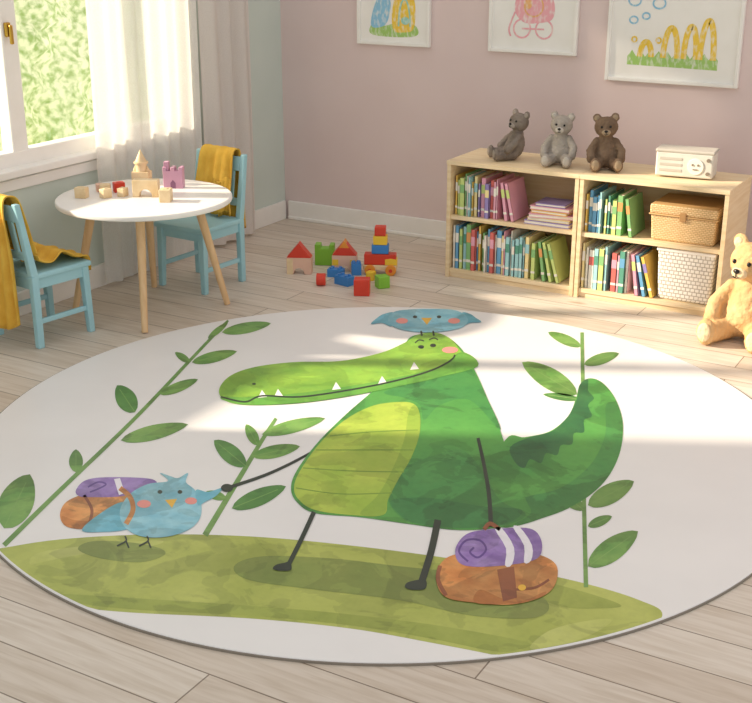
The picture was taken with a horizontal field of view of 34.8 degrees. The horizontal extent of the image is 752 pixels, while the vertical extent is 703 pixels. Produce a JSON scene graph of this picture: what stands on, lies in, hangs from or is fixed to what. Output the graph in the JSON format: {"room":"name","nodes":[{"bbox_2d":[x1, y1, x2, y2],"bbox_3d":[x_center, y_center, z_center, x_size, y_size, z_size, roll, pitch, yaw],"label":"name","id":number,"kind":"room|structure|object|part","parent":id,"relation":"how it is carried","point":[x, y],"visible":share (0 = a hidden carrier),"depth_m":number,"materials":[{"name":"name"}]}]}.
{"room":"children's room","nodes":[
{"label":"children's room","id":0,"kind":"room"},
{"bbox_2d":[2,0,284,291],"bbox_3d":[-2.175,-1.402,4.144,0.200,3.200,6.600,11,23,28],"label":"wall","id":1,"kind":"structure","parent":0,"point":[47,225],"depth_m":6.66,"materials":[{"name":"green paint"}]},
{"bbox_2d":[0,0,95,169],"bbox_3d":[-1.721,-1.469,4.854,0.110,1.560,2.750,11,23,28],"label":"window","id":2,"kind":"structure","parent":1,"relation":"in","point":[16,151],"depth_m":5.25,"materials":[{"name":"white paint"}]},
{"bbox_3d":[-1.562,-1.355,5.112,0.037,0.090,0.025,11,23,28],"label":"handle","id":3,"kind":"part","parent":2,"relation":"part of","materials":[{"name":"gold metal"}]},
{"bbox_2d":[0,148,96,181],"bbox_3d":[-1.702,-0.732,5.111,0.130,0.035,2.810,11,23,28],"label":"window sill","id":4,"kind":"structure","parent":1,"relation":"attached to","point":[82,156],"depth_m":5.38,"materials":[{"name":"white paint"}]},
{"bbox_2d":[0,159,96,193],"bbox_3d":[-1.670,-1.452,4.829,0.012,1.695,2.870,11,23,28],"label":"window trim","id":5,"kind":"structure","parent":1,"relation":"attached to","point":[75,169],"depth_m":5.41,"materials":[{"name":"white paint"}]},
{"bbox_2d":[17,200,285,315],"bbox_3d":[-2.130,0.098,4.540,0.018,0.110,6.360,11,23,28],"label":"baseboard","id":6,"kind":"structure","parent":1,"relation":"attached to","point":[276,212],"depth_m":5.79,"materials":[{"name":"white paint"}]},
{"bbox_3d":[-1.521,-2.477,4.641,0.098,0.056,3.596,11,23,28],"label":"curtain rod","id":7,"kind":"object","parent":1,"relation":"attached to","visible":0},
{"bbox_2d":[85,0,201,283],"bbox_3d":[-1.107,-1.567,5.709,0.043,2.400,0.791,11,23,28],"label":"sheer curtain","id":8,"kind":"object","parent":7,"relation":"hanging from","point":[143,54],"visible":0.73,"depth_m":5.81,"materials":[{"name":"white fabric"}]},
{"bbox_2d":[197,0,254,244],"bbox_3d":[-0.779,-1.753,6.220,0.060,2.400,0.410,11,23,28],"label":"curtain","id":9,"kind":"object","parent":7,"relation":"hanging from","point":[224,40],"visible":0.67,"depth_m":6.32,"materials":[{"name":"fabric"}]},
{"bbox_2d":[0,218,751,702],"bbox_3d":[0.459,0.689,3.225,6.200,0.100,6.500,11,23,28],"label":"floor","id":10,"kind":"structure","parent":0,"point":[52,650],"depth_m":3.06,"materials":[{"name":"brown wood"}]},
{"bbox_2d":[0,194,94,348],"bbox_3d":[-1.446,-0.378,5.060,0.310,0.649,0.419,15,25,35],"label":"chair","id":11,"kind":"object","parent":10,"relation":"on","point":[26,263],"visible":1,"depth_m":4.95,"materials":[{"name":"blue paint"}]},
{"bbox_2d":[0,194,38,329],"bbox_3d":[-1.527,-0.384,4.956,0.243,0.567,0.168,15,25,35],"label":"blanket","id":12,"kind":"object","parent":11,"relation":"on","point":[13,273],"depth_m":4.89,"materials":[{"name":"fabric"}]},
{"bbox_3d":[-1.425,-0.370,5.091,0.310,0.024,0.300,15,25,35],"label":"seat","id":13,"kind":"part","parent":11,"relation":"part of","materials":[{"name":"blue paint"}]},
{"bbox_2d":[55,178,231,332],"bbox_3d":[-1.029,-0.444,5.423,0.776,0.525,0.776,11,23,28],"label":"table","id":14,"kind":"object","parent":10,"relation":"on","point":[197,198],"visible":0.84,"depth_m":5.21,"materials":[{"name":"white laminate"}]},
{"bbox_2d":[74,186,88,198],"bbox_3d":[-1.299,-0.704,5.296,0.052,0.050,0.042,4,20,12],"label":"block","id":15,"kind":"object","parent":14,"relation":"on","point":[82,192],"visible":1,"depth_m":5.28,"materials":[{"name":"brown wood"}]},
{"bbox_2d":[95,183,99,191],"bbox_3d":[-1.249,-0.743,5.420,0.032,0.038,0.038,-6,21,-16],"label":"block","id":16,"kind":"object","parent":14,"relation":"on","point":[96,184],"visible":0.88,"depth_m":5.40,"materials":[{"name":"wood"}]},
{"bbox_2d":[99,183,110,188],"bbox_3d":[-1.214,-0.732,5.382,0.046,0.045,0.038,-2,20,-7],"label":"block","id":17,"kind":"object","parent":14,"relation":"on","point":[102,185],"visible":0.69,"depth_m":5.36,"materials":[{"name":"brown wood"}]},
{"bbox_2d":[99,188,111,198],"bbox_3d":[-1.194,-0.701,5.297,0.036,0.043,0.044,17,26,40],"label":"block","id":18,"kind":"object","parent":14,"relation":"on","point":[104,193],"visible":1,"depth_m":5.28,"materials":[{"name":"brown wood"}]},
{"bbox_2d":[112,181,124,192],"bbox_3d":[-1.159,-0.744,5.410,0.048,0.047,0.040,-10,22,-25],"label":"block","id":19,"kind":"object","parent":14,"relation":"on","point":[117,184],"visible":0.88,"depth_m":5.39,"materials":[{"name":"red wood"}]},
{"bbox_2d":[117,187,128,196],"bbox_3d":[-1.124,-0.710,5.326,0.034,0.041,0.042,8,22,21],"label":"block","id":20,"kind":"object","parent":14,"relation":"on","point":[121,191],"depth_m":5.31,"materials":[{"name":"beige wood"}]},
{"bbox_2d":[132,178,159,196],"bbox_3d":[-1.019,-0.726,5.320,0.115,0.075,0.050,0,20,1],"label":"toy arch bridge","id":21,"kind":"object","parent":14,"relation":"on","point":[138,184],"visible":0.95,"depth_m":5.30,"materials":[{"name":"beige wood"}]},
{"bbox_2d":[131,150,151,179],"bbox_3d":[-1.086,-0.855,5.550,0.081,0.160,0.066,2,20,7],"label":"tower","id":22,"kind":"object","parent":21,"relation":"on","point":[141,170],"visible":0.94,"depth_m":5.53,"materials":[{"name":"brown wood"}]},
{"bbox_2d":[159,187,172,202],"bbox_3d":[-0.916,-0.684,5.229,0.050,0.058,0.060,1,20,2],"label":"block","id":23,"kind":"object","parent":14,"relation":"on","point":[165,193],"visible":1,"depth_m":5.21,"materials":[{"name":"brown wood"}]},
{"bbox_2d":[162,161,184,188],"bbox_3d":[-0.924,-0.809,5.482,0.092,0.120,0.047,1,20,4],"label":"castle","id":24,"kind":"object","parent":14,"relation":"on","point":[173,177],"visible":0.99,"depth_m":5.46},
{"bbox_2d":[154,144,246,294],"bbox_3d":[-0.832,-0.651,5.811,0.310,0.648,0.382,13,24,32],"label":"chair","id":25,"kind":"object","parent":10,"relation":"on","point":[225,166],"visible":0.68,"depth_m":5.79,"materials":[{"name":"blue paint"}]},
{"bbox_3d":[-0.855,-0.623,5.785,0.310,0.024,0.300,13,24,32],"label":"seat","id":26,"kind":"part","parent":25,"relation":"part of","materials":[{"name":"blue paint"}]},
{"bbox_2d":[195,144,245,227],"bbox_3d":[-0.772,-0.786,5.857,0.233,0.426,0.166,13,24,32],"label":"blanket","id":27,"kind":"object","parent":25,"relation":"on","point":[216,164],"depth_m":5.80,"materials":[{"name":"fabric"}]},
{"bbox_2d":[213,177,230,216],"bbox_3d":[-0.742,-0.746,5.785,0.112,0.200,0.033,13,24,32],"label":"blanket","id":28,"kind":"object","parent":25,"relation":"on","point":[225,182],"depth_m":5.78,"materials":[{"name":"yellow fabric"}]},
{"bbox_2d":[286,255,312,274],"bbox_3d":[-0.385,-0.438,6.049,0.125,0.085,0.060,2,20,5],"label":"block","id":29,"kind":"object","parent":10,"relation":"on","point":[306,264],"visible":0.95,"depth_m":6.02,"materials":[{"name":"beige wood"}]},
{"bbox_2d":[287,259,292,273],"bbox_3d":[-0.429,-0.437,6.053,0.030,0.080,0.064,2,20,5],"label":"column","id":30,"kind":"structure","parent":29,"relation":"on","point":[289,261],"depth_m":6.02,"materials":[{"name":"brown wood"}]},
{"bbox_2d":[287,241,311,257],"bbox_3d":[-0.385,-0.512,6.022,0.123,0.074,0.060,2,20,5],"label":"block","id":31,"kind":"object","parent":29,"relation":"on","point":[299,251],"visible":1,"depth_m":6.00,"materials":[{"name":"red wood"}]},
{"bbox_2d":[316,273,325,285],"bbox_3d":[-0.268,-0.352,5.849,0.049,0.060,0.060,0,20,1],"label":"block","id":32,"kind":"object","parent":10,"relation":"on","point":[320,277],"depth_m":5.82,"materials":[{"name":"red wood"}]},
{"bbox_2d":[315,242,334,265],"bbox_3d":[-0.263,-0.504,6.196,0.100,0.110,0.060,2,20,5],"label":"block","id":33,"kind":"object","parent":10,"relation":"on","point":[323,254],"visible":0.9,"depth_m":6.17,"materials":[{"name":"green wood"}]},
{"bbox_2d":[327,266,344,276],"bbox_3d":[-0.200,-0.400,5.999,0.080,0.048,0.050,4,20,12],"label":"brick","id":34,"kind":"object","parent":10,"relation":"on","point":[331,271],"visible":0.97,"depth_m":5.98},
{"bbox_2d":[334,272,353,286],"bbox_3d":[-0.155,-0.354,5.865,0.090,0.053,0.050,17,26,38],"label":"toy building brick","id":35,"kind":"object","parent":10,"relation":"on","point":[342,279],"visible":0.99,"depth_m":5.84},
{"bbox_2d":[332,253,357,271],"bbox_3d":[-0.158,-0.452,6.089,0.125,0.085,0.060,2,20,5],"label":"block","id":36,"kind":"object","parent":10,"relation":"on","point":[342,260],"visible":0.6,"depth_m":6.05,"materials":[{"name":"beige wood"}]},
{"bbox_2d":[332,259,355,265],"bbox_3d":[-0.158,-0.459,6.086,0.120,0.030,0.064,2,20,5],"label":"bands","id":37,"kind":"object","parent":36,"relation":"attached to","point":[334,261],"visible":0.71,"depth_m":6.06,"materials":[{"name":"yellow wood"}]},
{"bbox_2d":[332,241,356,255],"bbox_3d":[-0.158,-0.527,6.062,0.123,0.074,0.060,2,20,5],"label":"roof","id":38,"kind":"structure","parent":36,"relation":"on","point":[350,251],"depth_m":6.04,"materials":[{"name":"red wood"}]},
{"bbox_2d":[339,238,348,247],"bbox_3d":[-0.158,-0.548,6.054,0.052,0.036,0.064,2,20,5],"label":"roof tip","id":39,"kind":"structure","parent":38,"relation":"on","point":[343,245],"depth_m":6.03,"materials":[{"name":"orange wood"}]},
{"bbox_2d":[351,260,360,275],"bbox_3d":[-0.099,-0.421,6.027,0.050,0.068,0.050,-2,20,-4],"label":"brick","id":40,"kind":"object","parent":10,"relation":"on","point":[355,265],"depth_m":6.01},
{"bbox_2d":[354,276,369,295],"bbox_3d":[-0.066,-0.309,5.703,0.075,0.080,0.066,1,20,4],"label":"cube","id":41,"kind":"object","parent":10,"relation":"on","point":[361,284],"visible":1,"depth_m":5.67,"materials":[{"name":"red wood"}]},
{"bbox_2d":[366,270,375,280],"bbox_3d":[-0.025,-0.375,5.936,0.040,0.045,0.041,9,22,23],"label":"cube","id":42,"kind":"object","parent":10,"relation":"on","point":[370,273],"depth_m":5.92,"materials":[{"name":"yellow wood"}]},
{"bbox_2d":[0,307,751,666],"bbox_3d":[0.030,0.274,4.199,2.796,0.012,2.796,11,23,28],"label":"rug","id":43,"kind":"object","parent":10,"relation":"on","point":[353,486],"visible":1,"depth_m":3.79,"materials":[{"name":"white carpet"}]},
{"bbox_2d":[363,225,397,275],"bbox_3d":[0.022,-0.509,6.013,0.170,0.244,0.102,2,20,5],"label":"toy train stack","id":44,"kind":"object","parent":10,"relation":"on","point":[380,258],"visible":0.9,"depth_m":6.00,"materials":[{"name":"red wood"}]},
{"bbox_2d":[375,274,389,288],"bbox_3d":[0.031,-0.340,5.817,0.060,0.060,0.056,-8,21,-20],"label":"cube","id":45,"kind":"object","parent":10,"relation":"on","point":[382,281],"visible":1,"depth_m":5.79,"materials":[{"name":"green wood"}]},
{"bbox_2d":[445,148,590,295],"bbox_3d":[0.732,-0.648,5.895,0.680,0.585,0.386,11,23,28],"label":"bookcase","id":46,"kind":"object","parent":10,"relation":"on","point":[553,181],"visible":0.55,"depth_m":5.84,"materials":[{"name":"brown wood"}]},
{"bbox_2d":[487,109,529,160],"bbox_3d":[0.642,-1.046,5.785,0.186,0.236,0.167,-3,20,-9],"label":"teddy bear","id":47,"kind":"object","parent":46,"relation":"on","point":[512,144],"visible":1,"depth_m":5.75},
{"bbox_2d":[453,168,570,282],"bbox_3d":[0.679,-0.625,5.859,0.568,0.476,0.213,11,23,28],"label":"picture books","id":48,"kind":"object","parent":46,"relation":"on","point":[504,250],"visible":0.99,"depth_m":5.82,"materials":[{"name":"multicoloured paper"}]},
{"bbox_2d":[524,197,573,228],"bbox_3d":[0.856,-0.669,5.740,0.246,0.100,0.205,11,23,28],"label":"picture books","id":49,"kind":"object","parent":46,"relation":"on","point":[548,211],"visible":0.82,"depth_m":5.68,"materials":[{"name":"paper"}]},
{"bbox_2d":[540,111,576,167],"bbox_3d":[0.859,-0.996,5.631,0.173,0.248,0.171,6,21,17],"label":"teddy bear","id":50,"kind":"object","parent":46,"relation":"on","point":[559,147],"visible":1,"depth_m":5.63},
{"bbox_2d":[573,162,751,315],"bbox_3d":[1.323,-0.531,5.574,0.686,0.585,0.386,11,23,28],"label":"bookcase","id":51,"kind":"object","parent":10,"relation":"on","point":[735,188],"visible":0.49,"depth_m":5.45,"materials":[{"name":"brown wood"}]},
{"bbox_2d":[586,113,625,172],"bbox_3d":[1.063,-0.965,5.531,0.181,0.258,0.177,2,20,6],"label":"teddy bear","id":52,"kind":"object","parent":51,"relation":"on","point":[605,150],"visible":1,"depth_m":5.54},
{"bbox_2d":[580,183,658,297],"bbox_3d":[1.170,-0.522,5.593,0.352,0.464,0.210,11,23,28],"label":"picture books","id":53,"kind":"object","parent":51,"relation":"in","point":[606,265],"visible":0.98,"depth_m":5.55,"materials":[{"name":"multicoloured paper"}]},
{"bbox_2d":[649,193,724,245],"bbox_3d":[1.431,-0.600,5.452,0.314,0.168,0.278,11,23,28],"label":"storage box","id":54,"kind":"object","parent":51,"relation":"on","point":[675,217],"visible":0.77,"depth_m":5.36,"materials":[{"name":"wicker"}]},
{"bbox_2d":[655,144,719,178],"bbox_3d":[1.403,-0.854,5.420,0.262,0.128,0.131,9,22,22],"label":"radio","id":55,"kind":"object","parent":51,"relation":"on","point":[671,160],"visible":1,"depth_m":5.37,"materials":[{"name":"white plastic"}]},
{"bbox_3d":[1.403,-0.908,5.402,0.262,0.014,0.126,9,22,22],"label":"lid","id":56,"kind":"part","parent":55,"relation":"part of","materials":[{"name":"white plastic"}]},
{"bbox_2d":[657,247,718,304],"bbox_3d":[1.448,-0.372,5.503,0.270,0.244,0.250,11,23,28],"label":"woven basket","id":57,"kind":"object","parent":51,"relation":"on","point":[683,275],"visible":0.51,"depth_m":5.40,"materials":[{"name":"wicker"}]},
{"bbox_2d":[696,233,751,353],"bbox_3d":[1.534,-0.247,4.998,0.312,0.443,0.307,14,24,34],"label":"teddy bear","id":58,"kind":"object","parent":10,"relation":"on","point":[728,312],"visible":1,"depth_m":5.02},
{"bbox_2d":[280,0,751,241],"bbox_3d":[2.084,-1.825,5.306,6.200,3.200,0.200,11,23,28],"label":"wall","id":59,"kind":"structure","parent":0,"point":[368,127],"depth_m":6.43,"materials":[{"name":"pink paint"}]},
{"bbox_2d":[288,200,445,240],"bbox_3d":[2.037,-0.338,5.738,5.900,0.110,0.024,11,23,28],"label":"baseboard","id":60,"kind":"structure","parent":59,"relation":"attached to","point":[432,229],"depth_m":6.87,"materials":[{"name":"white paint"}]},
{"bbox_2d":[357,0,431,47],"bbox_3d":[0.094,-1.919,6.354,0.445,0.580,0.026,11,23,28],"label":"framed drawing","id":61,"kind":"object","parent":59,"relation":"attached to","point":[379,22],"visible":1,"depth_m":6.41,"materials":[{"name":"white paper"}]},
{"bbox_2d":[488,0,579,55],"bbox_3d":[0.789,-1.782,5.977,0.480,0.580,0.026,11,23,28],"label":"framed drawing","id":62,"kind":"object","parent":59,"relation":"attached to","point":[548,27],"visible":1,"depth_m":6.03,"materials":[{"name":"white paper"}]},
{"bbox_2d":[604,0,746,88],"bbox_3d":[1.412,-1.539,5.682,0.650,0.535,0.026,11,23,28],"label":"framed drawing","id":63,"kind":"object","parent":59,"relation":"attached to","point":[676,42],"visible":1,"depth_m":5.70,"materials":[{"name":"white paper"}]},
{"label":"outside","id":64,"kind":"structure","parent":0,"visible":0},
{"bbox_3d":[-3.846,-0.601,7.059,5.100,0.100,12.000,11,23,28],"label":"lawn","id":65,"kind":"structure","parent":64,"visible":0},
{"bbox_2d":[0,0,94,150],"bbox_3d":[-3.909,-2.042,7.803,0.256,2.100,12.000,11,23,28],"label":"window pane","id":66,"kind":"object","parent":65,"relation":"on","point":[52,35],"visible":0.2,"depth_m":10.04,"materials":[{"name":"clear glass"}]}
]}

